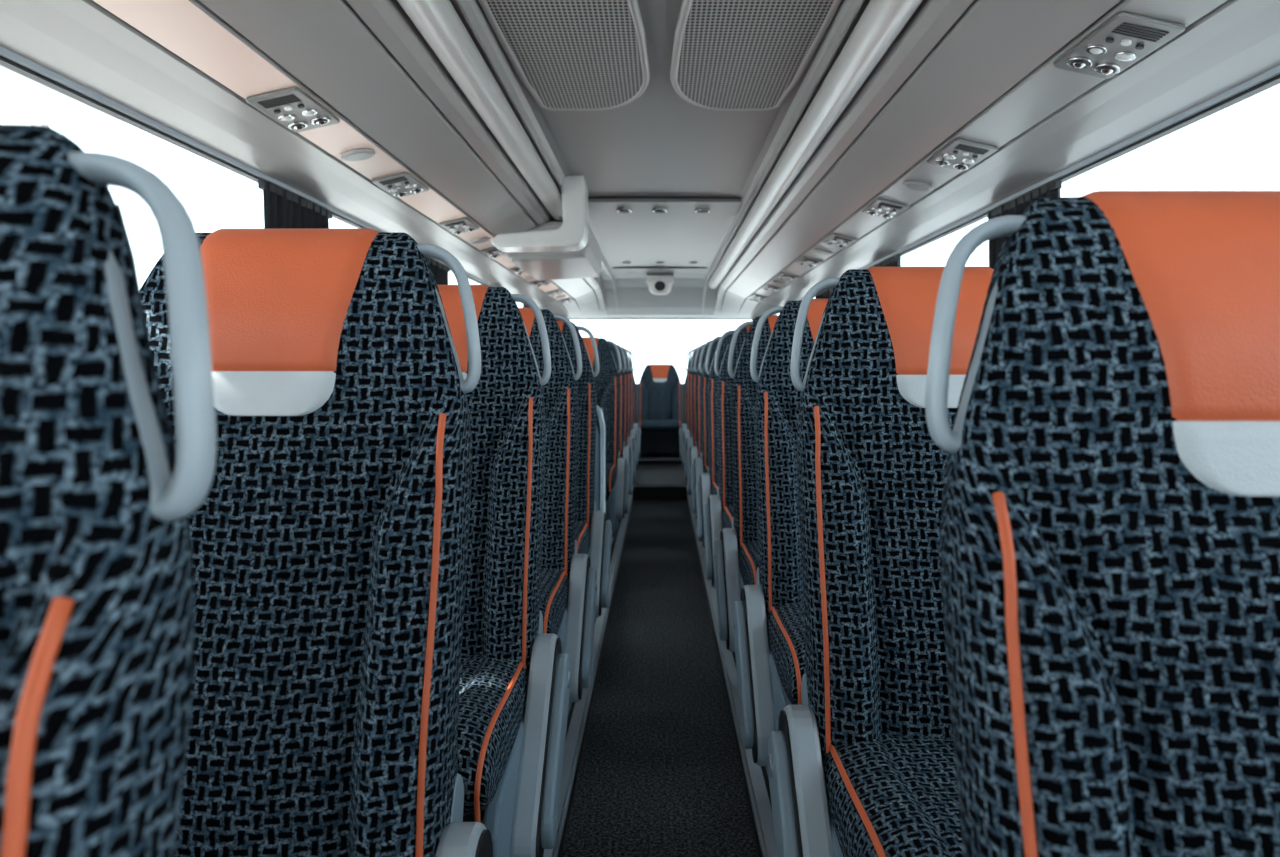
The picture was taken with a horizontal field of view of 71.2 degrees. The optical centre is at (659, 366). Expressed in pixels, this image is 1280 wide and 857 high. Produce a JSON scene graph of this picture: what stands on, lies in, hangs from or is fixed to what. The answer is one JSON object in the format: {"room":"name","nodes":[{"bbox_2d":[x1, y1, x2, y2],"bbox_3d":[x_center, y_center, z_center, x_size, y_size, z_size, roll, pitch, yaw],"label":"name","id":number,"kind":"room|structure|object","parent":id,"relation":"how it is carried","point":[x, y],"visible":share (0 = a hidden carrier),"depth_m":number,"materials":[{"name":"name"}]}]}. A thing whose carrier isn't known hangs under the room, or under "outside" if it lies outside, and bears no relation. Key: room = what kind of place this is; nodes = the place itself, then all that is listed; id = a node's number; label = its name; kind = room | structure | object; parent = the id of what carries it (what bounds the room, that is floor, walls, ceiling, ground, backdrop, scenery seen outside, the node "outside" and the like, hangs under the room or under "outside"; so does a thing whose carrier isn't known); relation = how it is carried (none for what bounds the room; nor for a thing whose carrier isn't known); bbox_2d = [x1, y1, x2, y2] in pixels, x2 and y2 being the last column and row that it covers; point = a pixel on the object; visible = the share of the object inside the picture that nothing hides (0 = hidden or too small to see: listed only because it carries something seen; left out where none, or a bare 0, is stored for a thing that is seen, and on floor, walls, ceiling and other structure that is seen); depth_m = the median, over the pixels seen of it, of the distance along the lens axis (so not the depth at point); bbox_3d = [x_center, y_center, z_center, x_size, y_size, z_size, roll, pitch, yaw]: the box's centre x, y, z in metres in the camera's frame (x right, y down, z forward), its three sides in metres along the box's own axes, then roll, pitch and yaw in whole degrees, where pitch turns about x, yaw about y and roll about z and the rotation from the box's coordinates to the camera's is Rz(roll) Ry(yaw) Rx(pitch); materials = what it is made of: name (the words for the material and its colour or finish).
{"room":"vehicle interior","nodes":[
{"label":"vehicle interior","id":0,"kind":"room"},
{"bbox_2d":[0,66,120,125],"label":"window","id":1,"kind":"structure","parent":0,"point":[43,99],"depth_m":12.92,"materials":[{"name":"glass"}]},
{"bbox_2d":[0,46,526,307],"bbox_3d":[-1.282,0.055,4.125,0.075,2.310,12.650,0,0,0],"label":"rail","id":2,"kind":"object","parent":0,"point":[10,60],"depth_m":2.17,"materials":[{"name":"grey plastic"}]},
{"bbox_2d":[258,180,331,228],"bbox_3d":[-1.246,-0.106,3.080,0.034,0.952,0.580,0,0,0],"label":"curtain","id":3,"kind":"object","parent":2,"relation":"hanging from","point":[283,209],"visible":0.16,"depth_m":2.99,"materials":[{"name":"fabric"}]},
{"bbox_2d":[426,257,449,284],"bbox_3d":[-1.246,-0.106,4.970,0.034,0.952,0.580,0,0,0],"label":"curtain","id":4,"kind":"object","parent":2,"relation":"hanging from","point":[440,271],"visible":0.06,"depth_m":5.01,"materials":[{"name":"fabric"}]},
{"bbox_2d":[594,405,604,511],"bbox_3d":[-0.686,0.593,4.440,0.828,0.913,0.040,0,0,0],"label":"armrest","id":5,"kind":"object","parent":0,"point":[599,495],"depth_m":4.43,"materials":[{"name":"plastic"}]},
{"bbox_2d":[0,0,1279,318],"bbox_3d":[0.000,-0.830,4.125,2.600,0.540,12.650,0,0,0],"label":"ceiling","id":6,"kind":"structure","parent":0,"point":[980,71],"depth_m":2.61,"materials":[{"name":"plastic"}]},
{"bbox_2d":[246,87,339,131],"bbox_3d":[-0.947,-0.659,2.320,0.130,0.045,0.300,0,0,0],"label":"overhead control panel","id":7,"kind":"object","parent":6,"relation":"attached to","point":[292,107],"visible":1,"depth_m":2.29,"materials":[{"name":"plastic"}]},
{"bbox_2d":[341,148,374,160],"bbox_3d":[-0.947,-0.664,2.800,0.102,0.032,0.103,0,0,6],"label":"ceiling speaker","id":8,"kind":"object","parent":6,"relation":"attached to","point":[359,154],"visible":1,"depth_m":2.78,"materials":[{"name":"plastic"}]},
{"bbox_2d":[372,172,428,197],"bbox_3d":[-0.947,-0.659,3.270,0.130,0.045,0.300,0,0,0],"label":"overhead control panel","id":9,"kind":"object","parent":6,"relation":"attached to","point":[400,184],"visible":1,"depth_m":3.24,"materials":[{"name":"plastic"}]},
{"bbox_2d":[439,217,478,233],"bbox_3d":[-0.947,-0.659,4.220,0.130,0.045,0.300,0,0,0],"label":"overhead control panel","id":10,"kind":"object","parent":6,"relation":"attached to","point":[457,226],"visible":1,"depth_m":4.18,"materials":[{"name":"plastic"}]},
{"bbox_2d":[397,0,562,220],"bbox_3d":[-0.554,-0.860,1.775,0.104,0.104,7.950,0,0,0],"label":"rail","id":11,"kind":"object","parent":6,"relation":"attached to","point":[437,21],"depth_m":2.62,"materials":[{"name":"silver metal"}]},
{"bbox_2d":[470,237,489,243],"bbox_3d":[-0.947,-0.664,4.700,0.102,0.032,0.103,0,0,6],"label":"ceiling speaker","id":12,"kind":"object","parent":6,"relation":"attached to","point":[482,239],"visible":1,"depth_m":4.67,"materials":[{"name":"plastic"}]},
{"bbox_2d":[481,247,504,257],"bbox_3d":[-0.947,-0.659,5.170,0.130,0.045,0.300,0,0,0],"label":"overhead control panel","id":13,"kind":"object","parent":6,"relation":"attached to","point":[494,252],"visible":0.78,"depth_m":5.12,"materials":[{"name":"plastic"}]},
{"bbox_2d":[509,267,525,274],"bbox_3d":[-0.947,-0.659,6.120,0.130,0.045,0.300,0,0,0],"label":"overhead control panel","id":14,"kind":"object","parent":6,"relation":"attached to","point":[516,270],"visible":0.57,"depth_m":6.08,"materials":[{"name":"plastic"}]},
{"bbox_2d":[530,280,550,286],"bbox_3d":[-0.947,-0.659,7.070,0.130,0.045,0.300,0,0,0],"label":"overhead control panel","id":15,"kind":"object","parent":6,"relation":"attached to","point":[541,282],"visible":0.99,"depth_m":7.04,"materials":[{"name":"plastic"}]},
{"bbox_2d":[491,175,601,280],"bbox_3d":[-0.615,-0.760,5.200,0.490,0.370,1.600,0,0,0],"label":"overhead monitor bracket","id":16,"kind":"object","parent":6,"relation":"attached to","point":[568,248],"visible":0.99,"depth_m":4.52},
{"bbox_2d":[545,289,563,295],"bbox_3d":[-0.947,-0.659,8.020,0.130,0.045,0.300,0,0,0],"label":"overhead control panel","id":17,"kind":"object","parent":6,"relation":"attached to","point":[550,293],"visible":1,"depth_m":7.97,"materials":[{"name":"plastic"}]},
{"bbox_2d":[478,0,649,110],"bbox_3d":[-0.248,-0.936,2.485,0.433,0.026,1.496,0,0,0],"label":"ceiling vent","id":18,"kind":"object","parent":6,"relation":"in","point":[570,55],"visible":1,"depth_m":2.61,"materials":[{"name":"grey plastic"}]},
{"bbox_2d":[558,298,572,303],"bbox_3d":[-0.947,-0.659,8.970,0.130,0.045,0.300,0,0,0],"label":"overhead control panel","id":19,"kind":"object","parent":6,"relation":"attached to","point":[563,301],"visible":1,"depth_m":8.92,"materials":[{"name":"plastic"}]},
{"bbox_2d":[646,275,673,294],"bbox_3d":[0.000,-0.836,9.193,0.280,0.187,0.235,0,0,0],"label":"camera","id":20,"kind":"object","parent":6,"relation":"attached to","point":[657,284],"depth_m":9.10,"materials":[{"name":"white plastic"}]},
{"bbox_2d":[588,196,741,268],"bbox_3d":[0.000,-0.931,6.750,0.920,0.043,3.540,0,0,0],"label":"trim","id":21,"kind":"structure","parent":6,"relation":"attached to","point":[605,205],"depth_m":5.16,"materials":[{"name":"light grey plastic"},{"name":"satin chrome"}]},
{"bbox_2d":[670,0,841,110],"bbox_3d":[0.248,-0.936,2.485,0.433,0.026,1.496,0,0,0],"label":"ceiling vent","id":22,"kind":"object","parent":6,"relation":"in","point":[728,55],"visible":1,"depth_m":2.61,"materials":[{"name":"grey plastic"}]},
{"bbox_2d":[751,294,767,299],"bbox_3d":[0.947,-0.659,8.510,0.130,0.045,0.300,0,0,0],"label":"overhead control panel","id":23,"kind":"object","parent":6,"relation":"attached to","point":[755,296],"visible":1,"depth_m":8.46,"materials":[{"name":"plastic"}]},
{"bbox_2d":[762,284,781,291],"bbox_3d":[0.947,-0.659,7.560,0.130,0.045,0.300,0,0,0],"label":"overhead control panel","id":24,"kind":"object","parent":6,"relation":"attached to","point":[766,287],"visible":1,"depth_m":7.51,"materials":[{"name":"plastic"}]},
{"bbox_2d":[773,281,785,284],"bbox_3d":[0.947,-0.664,7.080,0.102,0.032,0.103,0,0,6],"label":"ceiling speaker","id":25,"kind":"object","parent":6,"relation":"attached to","point":[776,282],"visible":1,"depth_m":7.05,"materials":[{"name":"plastic"}]},
{"bbox_2d":[777,272,799,281],"bbox_3d":[0.947,-0.659,6.610,0.130,0.045,0.300,0,0,0],"label":"overhead control panel","id":26,"kind":"object","parent":6,"relation":"attached to","point":[786,276],"visible":1,"depth_m":6.56,"materials":[{"name":"plastic"}]},
{"bbox_2d":[796,256,823,267],"bbox_3d":[0.947,-0.659,5.660,0.130,0.045,0.300,0,0,0],"label":"overhead control panel","id":27,"kind":"object","parent":6,"relation":"attached to","point":[808,261],"visible":1,"depth_m":5.61,"materials":[{"name":"plastic"}]},
{"bbox_2d":[708,0,922,288],"bbox_3d":[0.554,-0.860,3.550,0.104,0.104,11.500,0,0,0],"label":"rail","id":28,"kind":"object","parent":6,"relation":"attached to","point":[881,22],"visible":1,"depth_m":2.77,"materials":[{"name":"plastic"}]},
{"bbox_2d":[814,249,831,254],"bbox_3d":[0.947,-0.664,5.180,0.102,0.032,0.103,0,0,6],"label":"ceiling speaker","id":29,"kind":"object","parent":6,"relation":"attached to","point":[820,251],"visible":1,"depth_m":5.15,"materials":[{"name":"plastic"}]},
{"bbox_2d":[822,233,857,247],"bbox_3d":[0.947,-0.659,4.710,0.130,0.045,0.300,0,0,0],"label":"overhead control panel","id":30,"kind":"object","parent":6,"relation":"attached to","point":[839,240],"visible":1,"depth_m":4.67,"materials":[{"name":"plastic"}]},
{"bbox_2d":[862,198,908,218],"bbox_3d":[0.947,-0.659,3.760,0.130,0.045,0.300,0,0,0],"label":"overhead control panel","id":31,"kind":"object","parent":6,"relation":"attached to","point":[887,209],"visible":1,"depth_m":3.72,"materials":[{"name":"plastic"}]},
{"bbox_2d":[903,180,931,190],"bbox_3d":[0.947,-0.664,3.280,0.102,0.032,0.103,0,0,6],"label":"ceiling speaker","id":32,"kind":"object","parent":6,"relation":"attached to","point":[914,185],"visible":1,"depth_m":3.26,"materials":[{"name":"plastic"}]},
{"bbox_2d":[927,138,997,170],"bbox_3d":[0.947,-0.659,2.810,0.130,0.045,0.300,0,0,0],"label":"overhead control panel","id":33,"kind":"object","parent":6,"relation":"attached to","point":[960,154],"visible":1,"depth_m":2.78,"materials":[{"name":"plastic"}]},
{"bbox_2d":[1054,12,1184,78],"bbox_3d":[0.947,-0.659,1.860,0.130,0.045,0.300,0,0,0],"label":"overhead control panel","id":34,"kind":"object","parent":6,"relation":"attached to","point":[1126,38],"visible":1,"depth_m":1.83,"materials":[{"name":"plastic"}]},
{"bbox_2d":[556,319,754,425],"bbox_3d":[0.000,0.055,10.475,2.640,2.310,0.050,0,0,0],"label":"wall","id":35,"kind":"structure","parent":0,"point":[637,385],"depth_m":10.45,"materials":[{"name":"black plastic"}]},
{"bbox_2d":[562,427,757,856],"bbox_3d":[0.000,0.950,4.125,2.540,0.520,12.650,0,0,0],"label":"floor","id":36,"kind":"structure","parent":0,"point":[660,775],"depth_m":2.94,"materials":[{"name":"grey carpet"}]},
{"bbox_2d":[0,124,216,856],"bbox_3d":[-0.461,0.474,0.203,0.561,1.232,0.725,0,0,0],"label":"seat","id":37,"kind":"object","parent":36,"relation":"on","point":[97,496],"visible":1,"depth_m":0.44,"materials":[{"name":"fabric"}]},
{"bbox_2d":[140,229,492,856],"bbox_3d":[-0.461,0.428,0.918,0.561,1.232,0.725,0,0,0],"label":"seat","id":38,"kind":"object","parent":36,"relation":"on","point":[329,535],"visible":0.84,"depth_m":1.09,"materials":[{"name":"fabric"}]},
{"bbox_2d":[437,285,570,856],"bbox_3d":[-0.461,0.434,1.688,0.561,1.232,0.725,0,0,0],"label":"seat","id":39,"kind":"object","parent":36,"relation":"on","point":[514,691],"visible":0.42,"depth_m":1.78,"materials":[{"name":"fabric"}]},
{"bbox_2d":[519,308,597,713],"bbox_3d":[-0.461,0.434,2.468,0.561,1.232,0.725,0,0,0],"label":"seat","id":40,"kind":"object","parent":36,"relation":"on","point":[568,580],"visible":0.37,"depth_m":2.56,"materials":[{"name":"fabric"}]},
{"bbox_2d":[557,321,611,617],"bbox_3d":[-0.461,0.434,3.248,0.561,1.232,0.725,0,0,0],"label":"seat","id":41,"kind":"object","parent":36,"relation":"on","point":[593,532],"visible":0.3,"depth_m":3.35,"materials":[{"name":"fabric"}]},
{"bbox_2d":[543,487,632,856],"bbox_3d":[-0.291,1.087,3.550,0.122,0.125,11.500,0,0,0],"label":"trim","id":42,"kind":"structure","parent":36,"relation":"on","point":[578,718],"depth_m":2.72,"materials":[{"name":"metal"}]},
{"bbox_2d":[582,337,629,536],"bbox_3d":[-0.461,0.434,5.248,0.561,1.232,0.725,0,0,0],"label":"seat","id":43,"kind":"object","parent":36,"relation":"on","point":[617,471],"visible":0.39,"depth_m":5.37,"materials":[{"name":"fabric"}]},
{"bbox_2d":[607,343,633,520],"bbox_3d":[-0.461,0.434,6.028,0.561,1.232,0.725,0,0,0],"label":"seat","id":44,"kind":"object","parent":36,"relation":"on","point":[624,450],"visible":0.18,"depth_m":6.14,"materials":[{"name":"fabric"}]},
{"bbox_2d":[618,347,636,479],"bbox_3d":[-0.461,0.434,6.808,0.561,1.232,0.725,0,0,0],"label":"seat","id":45,"kind":"object","parent":36,"relation":"on","point":[629,441],"visible":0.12,"depth_m":6.93,"materials":[{"name":"fabric"}]},
{"bbox_2d":[620,349,638,467],"bbox_3d":[-0.461,0.434,7.588,0.561,1.232,0.725,0,0,0],"label":"seat","id":46,"kind":"object","parent":36,"relation":"on","point":[631,433],"visible":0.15,"depth_m":7.71,"materials":[{"name":"fabric"}]},
{"bbox_2d":[624,351,640,457],"bbox_3d":[-0.461,0.434,8.368,0.561,1.232,0.725,0,0,0],"label":"seat","id":47,"kind":"object","parent":36,"relation":"on","point":[633,426],"visible":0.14,"depth_m":8.49,"materials":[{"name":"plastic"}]},
{"bbox_2d":[634,378,635,423],"bbox_3d":[-0.500,0.467,9.696,0.469,0.986,0.688,0,0,0],"label":"seat","id":48,"kind":"object","parent":36,"relation":"on","point":[634,378],"visible":0.09,"depth_m":9.83,"materials":[{"name":"fabric"}]},
{"bbox_2d":[632,458,687,486],"bbox_3d":[0.000,0.997,8.492,0.490,0.082,1.615,0,0,0],"label":"trim","id":49,"kind":"structure","parent":36,"relation":"attached to","point":[639,459],"depth_m":7.69,"materials":[{"name":"silver metal"}]},
{"bbox_2d":[639,364,681,455],"bbox_3d":[0.000,0.467,9.696,0.469,0.986,0.688,0,0,0],"label":"seat","id":50,"kind":"object","parent":36,"relation":"on","point":[659,384],"visible":0.98,"depth_m":9.82,"materials":[{"name":"fabric"}]},
{"bbox_2d":[684,378,685,423],"bbox_3d":[0.500,0.467,9.696,0.469,0.986,0.688,0,0,0],"label":"seat","id":51,"kind":"object","parent":36,"relation":"on","point":[685,378],"visible":0.06,"depth_m":9.83,"materials":[{"name":"fabric"}]},
{"bbox_2d":[679,350,695,458],"bbox_3d":[0.461,0.434,8.338,0.561,1.232,0.725,0,0,0],"label":"seat","id":52,"kind":"object","parent":36,"relation":"on","point":[684,426],"visible":0.16,"depth_m":8.47,"materials":[{"name":"fabric"}]},
{"bbox_2d":[681,349,699,467],"bbox_3d":[0.461,0.434,7.558,0.561,1.232,0.725,0,0,0],"label":"seat","id":53,"kind":"object","parent":36,"relation":"on","point":[687,433],"visible":0.16,"depth_m":7.68,"materials":[{"name":"fabric"}]},
{"bbox_2d":[683,346,701,481],"bbox_3d":[0.461,0.434,6.778,0.561,1.232,0.725,0,0,0],"label":"seat","id":54,"kind":"object","parent":36,"relation":"on","point":[690,441],"visible":0.2,"depth_m":6.90,"materials":[{"name":"fabric"}]},
{"bbox_2d":[686,344,708,498],"bbox_3d":[0.461,0.434,5.998,0.561,1.232,0.725,0,0,0],"label":"seat","id":55,"kind":"object","parent":36,"relation":"on","point":[695,451],"visible":0.18,"depth_m":6.12,"materials":[{"name":"fabric"}]},
{"bbox_2d":[690,340,718,518],"bbox_3d":[0.461,0.434,5.218,0.561,1.232,0.725,0,0,0],"label":"seat","id":56,"kind":"object","parent":36,"relation":"on","point":[701,464],"visible":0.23,"depth_m":5.33,"materials":[{"name":"fabric"}]},
{"bbox_2d":[695,334,732,547],"bbox_3d":[0.461,0.434,4.438,0.561,1.232,0.725,0,0,0],"label":"seat","id":57,"kind":"object","parent":36,"relation":"on","point":[708,484],"visible":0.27,"depth_m":4.55,"materials":[{"name":"fabric"}]},
{"bbox_2d":[703,326,749,587],"bbox_3d":[0.461,0.434,3.658,0.561,1.232,0.725,0,0,0],"label":"seat","id":58,"kind":"object","parent":36,"relation":"on","point":[718,514],"visible":0.24,"depth_m":3.77,"materials":[{"name":"fabric"}]},
{"bbox_2d":[687,487,776,856],"bbox_3d":[0.291,1.087,3.550,0.122,0.125,11.500,0,0,0],"label":"trim","id":59,"kind":"structure","parent":36,"relation":"on","point":[755,778],"depth_m":2.58,"materials":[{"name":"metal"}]},
{"bbox_2d":[714,315,778,651],"bbox_3d":[0.461,0.434,2.878,0.561,1.232,0.725,0,0,0],"label":"seat","id":60,"kind":"object","parent":36,"relation":"on","point":[736,551],"visible":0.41,"depth_m":2.98,"materials":[{"name":"fabric"}]},
{"bbox_2d":[733,299,827,777],"bbox_3d":[0.461,0.434,2.098,0.561,1.232,0.725,0,0,0],"label":"seat","id":61,"kind":"object","parent":36,"relation":"on","point":[768,618],"visible":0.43,"depth_m":2.19,"materials":[{"name":"fabric"}]},
{"bbox_2d":[768,267,993,856],"bbox_3d":[0.453,0.436,1.308,0.561,1.232,0.725,0,0,0],"label":"seat","id":62,"kind":"object","parent":36,"relation":"on","point":[865,764],"visible":0.6,"depth_m":1.44,"materials":[{"name":"fabric"}]},
{"bbox_2d":[925,190,1279,856],"bbox_3d":[0.445,0.464,0.473,0.561,1.232,0.725,0,0,0],"label":"seat","id":63,"kind":"object","parent":36,"relation":"on","point":[1110,526],"visible":1,"depth_m":0.68,"materials":[{"name":"fabric"}]},
{"bbox_2d":[783,65,1279,306],"bbox_3d":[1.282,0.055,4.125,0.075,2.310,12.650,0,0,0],"label":"rail","id":64,"kind":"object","parent":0,"point":[1269,79],"depth_m":2.34,"materials":[{"name":"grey plastic"}]},
{"bbox_2d":[815,288,831,298],"bbox_3d":[1.246,-0.106,6.820,0.034,0.952,0.580,0,0,0],"label":"curtain","id":65,"kind":"object","parent":64,"relation":"hanging from","point":[824,294],"visible":0.06,"depth_m":6.71,"materials":[{"name":"fabric"}]},
{"bbox_2d":[870,255,899,267],"bbox_3d":[1.246,-0.106,4.970,0.034,0.952,0.580,0,0,0],"label":"curtain","id":66,"kind":"object","parent":64,"relation":"hanging from","point":[894,261],"visible":0.04,"depth_m":4.79,"materials":[{"name":"fabric"}]},
{"bbox_2d":[988,180,1061,268],"bbox_3d":[1.246,-0.106,3.080,0.034,0.952,0.580,0,0,0],"label":"curtain","id":67,"kind":"object","parent":64,"relation":"hanging from","point":[1017,206],"visible":0.07,"depth_m":3.09,"materials":[{"name":"fabric"}]}
]}

